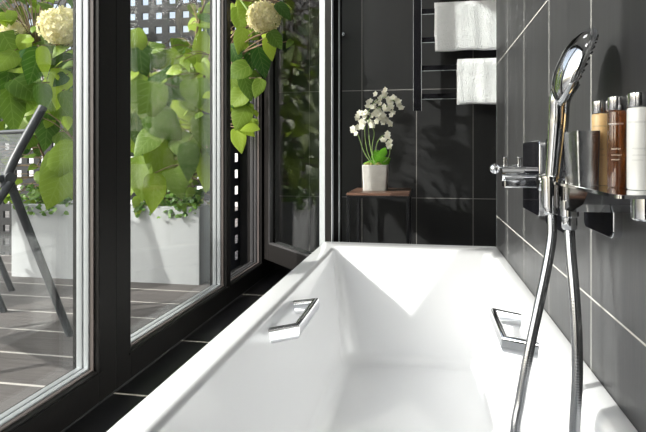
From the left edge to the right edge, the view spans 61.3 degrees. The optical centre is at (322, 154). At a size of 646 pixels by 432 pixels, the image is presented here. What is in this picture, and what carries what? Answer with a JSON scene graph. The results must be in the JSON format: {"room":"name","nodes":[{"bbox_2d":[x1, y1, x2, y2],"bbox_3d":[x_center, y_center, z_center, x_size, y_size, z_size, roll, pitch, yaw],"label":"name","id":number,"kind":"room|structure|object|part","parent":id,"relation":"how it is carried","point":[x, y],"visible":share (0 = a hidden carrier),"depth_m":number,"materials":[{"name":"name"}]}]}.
{"room":"bathroom","nodes":[
{"label":"bathroom","id":0,"kind":"room"},
{"bbox_2d":[64,269,291,431],"bbox_3d":[0.312,0.762,0.720,2.212,0.200,4.530,0,0,11],"label":"floor","id":1,"kind":"structure","parent":0,"point":[104,416],"depth_m":1.69,"materials":[{"name":"black tile"}]},
{"bbox_2d":[0,0,115,431],"bbox_3d":[-0.751,-0.588,0.825,0.084,2.500,1.444,0,0,11],"label":"window","id":2,"kind":"structure","parent":1,"relation":"on","point":[52,408],"depth_m":1.45,"materials":[{"name":"black paint"}]},
{"bbox_2d":[116,0,228,388],"bbox_3d":[-0.535,-0.588,1.973,0.084,2.500,0.892,0,0,11],"label":"window","id":3,"kind":"structure","parent":1,"relation":"on","point":[135,351],"depth_m":1.87,"materials":[{"name":"black paint"}]},
{"bbox_2d":[107,242,637,431],"bbox_3d":[0.180,0.583,1.330,0.688,0.438,1.800,0,0,11],"label":"bathtub","id":4,"kind":"object","parent":1,"relation":"on","point":[357,336],"visible":0.98,"depth_m":1.57,"materials":[{"name":"white ceramic"}]},
{"bbox_3d":[-0.071,0.412,1.367,0.070,0.036,0.294,0,0,11],"label":"grab handle","id":5,"kind":"part","parent":4,"relation":"part of","materials":[{"name":"silver metal"}]},
{"bbox_3d":[0.452,0.414,1.276,0.092,0.036,0.279,0,0,11],"label":"grab handle","id":6,"kind":"part","parent":4,"relation":"part of","materials":[{"name":"silver metal"}]},
{"bbox_2d":[347,188,411,243],"bbox_3d":[0.293,0.422,2.751,0.293,0.480,0.415,0,0,11],"label":"side table","id":7,"kind":"object","parent":1,"relation":"on","point":[391,193],"visible":0.57,"depth_m":2.57,"materials":[{"name":"brown wood"}]},
{"bbox_3d":[0.119,0.428,2.579,0.014,0.468,0.014,0,0,11],"label":"leg","id":8,"kind":"part","parent":7,"relation":"part of","materials":[{"name":"black metal"}]},
{"bbox_3d":[0.193,0.428,2.973,0.014,0.468,0.014,0,0,11],"label":"leg","id":9,"kind":"part","parent":7,"relation":"part of","materials":[{"name":"black metal"}]},
{"bbox_2d":[350,87,404,190],"bbox_3d":[0.275,-0.078,2.772,0.282,0.520,0.135,0,0,11],"label":"potted orchid","id":10,"kind":"object","parent":7,"relation":"on","point":[375,172],"visible":1,"depth_m":2.73,"materials":[{"name":"plant"}]},
{"bbox_3d":[0.192,-0.164,2.730,0.036,0.034,0.005,0,3,13],"label":"flower","id":11,"kind":"part","parent":10,"relation":"part of","materials":[{"name":"white plant"}]},
{"bbox_3d":[0.269,0.117,2.778,0.126,0.128,0.126,0,0,11],"label":"pot","id":12,"kind":"part","parent":10,"relation":"part of","materials":[{"name":"ceramic"}]},
{"bbox_3d":[0.287,-0.092,2.744,0.120,0.304,0.008,0,0,11],"label":"flower stem","id":13,"kind":"part","parent":10,"relation":"part of","materials":[{"name":"green plant"}]},
{"bbox_3d":[0.294,-0.115,2.754,0.172,0.351,0.024,0,0,11],"label":"flower stem","id":14,"kind":"part","parent":10,"relation":"part of","materials":[{"name":"green plant"}]},
{"bbox_3d":[0.322,-0.092,2.725,0.038,0.036,0.006,0,15,19],"label":"flower","id":15,"kind":"part","parent":10,"relation":"part of","materials":[{"name":"white plant"}]},
{"bbox_3d":[0.293,0.200,2.751,0.293,0.012,0.415,0,0,11],"label":"apron frame","id":16,"kind":"part","parent":7,"relation":"part of","materials":[{"name":"brown wood"}]},
{"bbox_3d":[0.394,0.428,2.528,0.014,0.468,0.014,0,0,11],"label":"leg","id":17,"kind":"part","parent":7,"relation":"part of","materials":[{"name":"black metal"}]},
{"bbox_3d":[0.468,0.428,2.922,0.014,0.468,0.014,0,0,11],"label":"leg","id":18,"kind":"part","parent":7,"relation":"part of","materials":[{"name":"black metal"}]},
{"bbox_2d":[275,0,496,269],"bbox_3d":[0.830,-0.538,2.988,2.272,2.600,0.120,0,0,11],"label":"wall","id":19,"kind":"structure","parent":0,"point":[445,151],"depth_m":3.01,"materials":[{"name":"black tile"}]},
{"bbox_2d":[61,269,274,431],"bbox_3d":[-0.695,0.660,0.909,0.004,0.003,4.530,0,0,11],"label":"trim","id":20,"kind":"structure","parent":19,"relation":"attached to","point":[84,414],"depth_m":1.69,"materials":[{"name":"grey metal"}]},
{"bbox_2d":[229,0,341,302],"bbox_3d":[-0.141,-0.588,2.729,0.580,2.500,0.748,0,0,11],"label":"window frame","id":21,"kind":"structure","parent":19,"relation":"in","point":[265,249],"depth_m":2.52,"materials":[{"name":"black paint"}]},
{"bbox_3d":[-0.384,-0.588,2.777,0.084,2.500,0.744,0,0,11],"label":"frame","id":22,"kind":"part","parent":21,"relation":"part of","materials":[{"name":"black paint"}]},
{"bbox_3d":[-0.123,-0.520,2.636,0.058,2.155,0.710,0,0,-31],"label":"casement frame","id":23,"kind":"part","parent":21,"relation":"part of","materials":[{"name":"black paint"}]},
{"bbox_2d":[413,0,456,110],"bbox_3d":[0.784,-0.797,2.878,0.606,1.135,0.114,0,0,11],"label":"towel rail","id":24,"kind":"object","parent":19,"relation":"attached to","point":[418,11],"visible":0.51,"depth_m":2.87,"materials":[{"name":"metal"}]},
{"bbox_3d":[0.501,-0.659,2.887,0.042,0.858,0.024,0,0,11],"label":"post","id":25,"kind":"part","parent":24,"relation":"part of","materials":[{"name":"black metal"}]},
{"bbox_2d":[434,0,495,51],"bbox_3d":[0.785,-0.666,2.834,0.404,0.263,0.082,0,0,11],"label":"towel","id":26,"kind":"object","parent":24,"relation":"hanging from","point":[460,25],"visible":0.8,"depth_m":2.81,"materials":[{"name":"white fabric"}]},
{"bbox_2d":[456,58,495,104],"bbox_3d":[0.841,-0.376,2.823,0.290,0.243,0.082,0,0,11],"label":"towel","id":27,"kind":"object","parent":24,"relation":"hanging from","point":[476,77],"visible":0.67,"depth_m":2.80,"materials":[{"name":"white fabric"}]},
{"bbox_2d":[497,0,645,431],"bbox_3d":[0.408,-0.488,0.300,0.140,2.700,3.740,0,0,11],"label":"wall","id":28,"kind":"structure","parent":0,"point":[532,35],"depth_m":0.96,"materials":[{"name":"grey stone"}]},
{"bbox_2d":[496,0,496,245],"bbox_3d":[0.687,-0.737,2.151,0.006,2.202,0.004,0,0,11],"label":"trim","id":29,"kind":"structure","parent":28,"relation":"attached to","point":[496,0],"depth_m":2.15,"materials":[{"name":"silver metal"}]},
{"bbox_2d":[489,141,545,215],"bbox_3d":[0.478,0.056,1.365,0.117,0.176,0.210,0,0,11],"label":"tap","id":30,"kind":"object","parent":28,"relation":"attached to","point":[517,175],"visible":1,"depth_m":1.34,"materials":[{"name":"silver metal"}]},
{"bbox_3d":[0.458,0.036,1.369,0.076,0.027,0.027,0,0,11],"label":"lever knob","id":31,"kind":"part","parent":30,"relation":"part of","materials":[{"name":"silver metal"}]},
{"bbox_2d":[500,166,531,180],"bbox_3d":[0.485,0.048,1.364,0.074,0.038,0.038,0,0,11],"label":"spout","id":32,"kind":"object","parent":30,"relation":"on","point":[507,173],"depth_m":1.35,"materials":[{"name":"silver metal"}]},
{"bbox_3d":[0.487,0.072,1.363,0.070,0.020,0.050,0,0,11],"label":"spout","id":33,"kind":"part","parent":30,"relation":"part of","materials":[{"name":"silver metal"}]},
{"bbox_3d":[0.526,0.056,1.356,0.018,0.176,0.210,0,0,11],"label":"wall plate","id":34,"kind":"part","parent":30,"relation":"part of","materials":[{"name":"silver metal"}]},
{"bbox_2d":[536,139,565,232],"bbox_3d":[0.468,0.059,1.131,0.050,0.190,0.175,0,0,11],"label":"valve","id":35,"kind":"object","parent":28,"relation":"attached to","point":[538,180],"visible":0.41,"depth_m":1.10,"materials":[{"name":"silver metal"}]},
{"bbox_3d":[0.457,0.057,1.115,0.034,0.048,0.048,0,0,11],"label":"knob","id":36,"kind":"part","parent":35,"relation":"part of","materials":[{"name":"silver metal"}]},
{"bbox_2d":[539,176,645,237],"bbox_3d":[0.368,0.047,0.742,0.102,0.150,0.376,0,0,11],"label":"shower mixer","id":37,"kind":"object","parent":28,"relation":"attached to","point":[603,206],"visible":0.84,"depth_m":0.75,"materials":[{"name":"silver metal"}]},
{"bbox_2d":[510,208,582,431],"bbox_3d":[0.341,0.312,0.789,0.102,0.477,0.101,0,0,-32],"label":"shower hose","id":38,"kind":"object","parent":37,"relation":"attached to","point":[569,235],"visible":1,"depth_m":0.80,"materials":[{"name":"silver metal"}]},
{"bbox_2d":[560,200,578,229],"bbox_3d":[0.358,0.088,0.792,0.025,0.042,0.025,0,0,11],"label":"outlet","id":39,"kind":"object","parent":37,"relation":"attached to","point":[569,219],"depth_m":0.78,"materials":[{"name":"silver metal"}]},
{"bbox_2d":[545,28,598,180],"bbox_3d":[0.373,-0.055,0.814,0.070,0.262,0.123,0,0,11],"label":"shower","id":40,"kind":"object","parent":37,"relation":"on","point":[571,64],"visible":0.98,"depth_m":0.80,"materials":[{"name":"silver metal"}]},
{"bbox_3d":[0.362,-0.022,0.829,0.036,0.196,0.055,0,0,-44],"label":"handle","id":41,"kind":"part","parent":40,"relation":"part of","materials":[{"name":"silver metal"}]},
{"bbox_2d":[564,131,599,185],"bbox_3d":[0.359,0.005,0.758,0.030,0.073,0.073,0,0,11],"label":"steel tumbler","id":42,"kind":"object","parent":37,"relation":"on","point":[581,148],"visible":1,"depth_m":0.72,"materials":[{"name":"grey metal"}]},
{"bbox_2d":[591,100,607,184],"bbox_3d":[0.378,-0.015,0.743,0.022,0.114,0.022,0,0,11],"label":"toiletry bottle","id":43,"kind":"object","parent":37,"relation":"on","point":[599,107],"visible":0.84,"depth_m":0.73,"materials":[{"name":"beige plastic"}]},
{"bbox_2d":[555,180,645,198],"bbox_3d":[0.373,0.044,0.713,0.082,0.004,0.321,0,0,11],"label":"shelf","id":44,"kind":"object","parent":37,"relation":"attached to","point":[561,187],"depth_m":0.68,"materials":[{"name":"silver metal"}]},
{"bbox_3d":[0.434,0.047,0.848,0.012,0.150,0.143,0,0,11],"label":"wall plate","id":45,"kind":"part","parent":37,"relation":"part of","materials":[{"name":"silver metal"}]},
{"bbox_2d":[607,96,625,187],"bbox_3d":[0.371,-0.015,0.688,0.022,0.114,0.022,0,0,11],"label":"toiletry bottle","id":46,"kind":"object","parent":37,"relation":"on","point":[616,105],"visible":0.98,"depth_m":0.68,"materials":[{"name":"brown plastic"}]},
{"bbox_2d":[626,91,645,189],"bbox_3d":[0.374,-0.015,0.644,0.028,0.114,0.028,0,0,11],"label":"toiletry bottle","id":47,"kind":"object","parent":37,"relation":"on","point":[636,101],"visible":1,"depth_m":0.63,"materials":[{"name":"white plastic"},{"name":"satin chrome"}]},
{"bbox_3d":[0.363,0.059,0.598,0.044,0.026,0.044,0,0,11],"label":"flow knob","id":48,"kind":"part","parent":37,"relation":"part of","materials":[{"name":"silver metal"}]},
{"label":"outside","id":49,"kind":"structure","parent":0,"visible":0},
{"bbox_2d":[0,202,242,412],"bbox_3d":[-3.511,0.772,2.796,6.067,0.100,10.200,0,0,11],"label":"deck","id":50,"kind":"object","parent":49,"point":[35,349],"depth_m":2.34,"materials":[{"name":"grey tile"}]},
{"bbox_2d":[0,255,14,290],"bbox_3d":[-2.093,0.271,2.783,0.616,0.918,0.764,0,0,41],"label":"garden chair","id":51,"kind":"object","parent":50,"relation":"on","point":[3,270],"visible":0.91,"depth_m":2.85,"materials":[{"name":"metal"}]},
{"bbox_2d":[0,105,72,336],"bbox_3d":[-1.444,0.271,2.031,0.616,0.918,0.764,0,0,36],"label":"garden chair","id":52,"kind":"object","parent":50,"relation":"on","point":[8,178],"visible":1,"depth_m":2.04,"materials":[{"name":"metal"}]},
{"bbox_3d":[-1.530,0.404,2.401,0.031,0.646,0.263,0,0,36],"label":"leg","id":53,"kind":"part","parent":52,"relation":"part of","materials":[{"name":"metal"}]},
{"bbox_3d":[-1.251,0.412,1.795,0.029,0.636,0.448,0,0,36],"label":"leg","id":54,"kind":"part","parent":52,"relation":"part of","materials":[{"name":"metal"}]},
{"bbox_3d":[-1.327,-0.088,2.203,0.560,0.015,0.016,0,0,36],"label":"rail","id":55,"kind":"part","parent":52,"relation":"part of","materials":[{"name":"metal"}]},
{"bbox_3d":[-1.111,-0.031,2.024,0.033,0.315,0.171,0,0,36],"label":"post","id":56,"kind":"part","parent":52,"relation":"part of","materials":[{"name":"metal"}]},
{"bbox_3d":[-1.075,0.404,2.075,0.031,0.646,0.263,0,0,36],"label":"leg","id":57,"kind":"part","parent":52,"relation":"part of","materials":[{"name":"metal"}]},
{"bbox_2d":[12,200,72,278],"bbox_3d":[-1.595,0.507,3.398,0.430,0.430,0.430,0,0,11],"label":"planter","id":58,"kind":"object","parent":50,"relation":"on","point":[53,232],"visible":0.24,"depth_m":3.18,"materials":[{"name":"white concrete"}]},
{"bbox_2d":[0,0,72,208],"bbox_3d":[-1.830,-0.421,3.384,1.343,1.498,0.606,0,0,39],"label":"hydrangea","id":59,"kind":"object","parent":58,"relation":"in","point":[28,54],"visible":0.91,"depth_m":3.05,"materials":[{"name":"green plant"}]},
{"bbox_2d":[10,184,72,215],"bbox_3d":[-1.620,0.268,3.252,0.433,0.179,0.216,0,0,11],"label":"greenery","id":60,"kind":"object","parent":58,"relation":"in","point":[37,199],"visible":0.35,"depth_m":3.20,"materials":[{"name":"green plant"}]},
{"bbox_2d":[0,0,209,254],"bbox_3d":[-2.119,-0.458,3.888,3.000,2.360,0.022,0,0,11],"label":"lattice screen","id":61,"kind":"object","parent":50,"relation":"on","point":[165,8],"visible":0.02,"depth_m":3.70,"materials":[{"name":"grey wood"}]},
{"bbox_2d":[5,70,237,205],"bbox_3d":[-2.338,-0.258,7.867,10.500,2.160,0.200,0,0,11],"label":"wall","id":62,"kind":"structure","parent":50,"relation":"on","point":[236,154],"depth_m":7.84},
{"bbox_2d":[131,200,209,284],"bbox_3d":[-0.853,0.507,3.259,0.430,0.430,0.430,0,0,11],"label":"planter","id":63,"kind":"object","parent":50,"relation":"on","point":[166,250],"visible":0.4,"depth_m":3.05,"materials":[{"name":"white concrete"}]},
{"bbox_2d":[133,187,208,218],"bbox_3d":[-0.872,0.271,3.116,0.412,0.176,0.220,0,0,11],"label":"greenery","id":64,"kind":"object","parent":63,"relation":"in","point":[200,191],"visible":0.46,"depth_m":3.04,"materials":[{"name":"green plant"}]},
{"bbox_2d":[131,0,293,215],"bbox_3d":[-0.747,-0.299,2.986,0.628,1.327,1.464,0,0,-35],"label":"climbing plant","id":65,"kind":"object","parent":63,"relation":"in","point":[168,156],"visible":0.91,"depth_m":2.86,"materials":[{"name":"green plant"}]},
{"bbox_2d":[231,0,247,269],"bbox_3d":[-0.381,-0.458,3.363,0.390,2.360,0.370,0,0,11],"label":"lattice screen","id":66,"kind":"object","parent":50,"relation":"on","point":[241,246],"visible":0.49,"depth_m":3.54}
]}

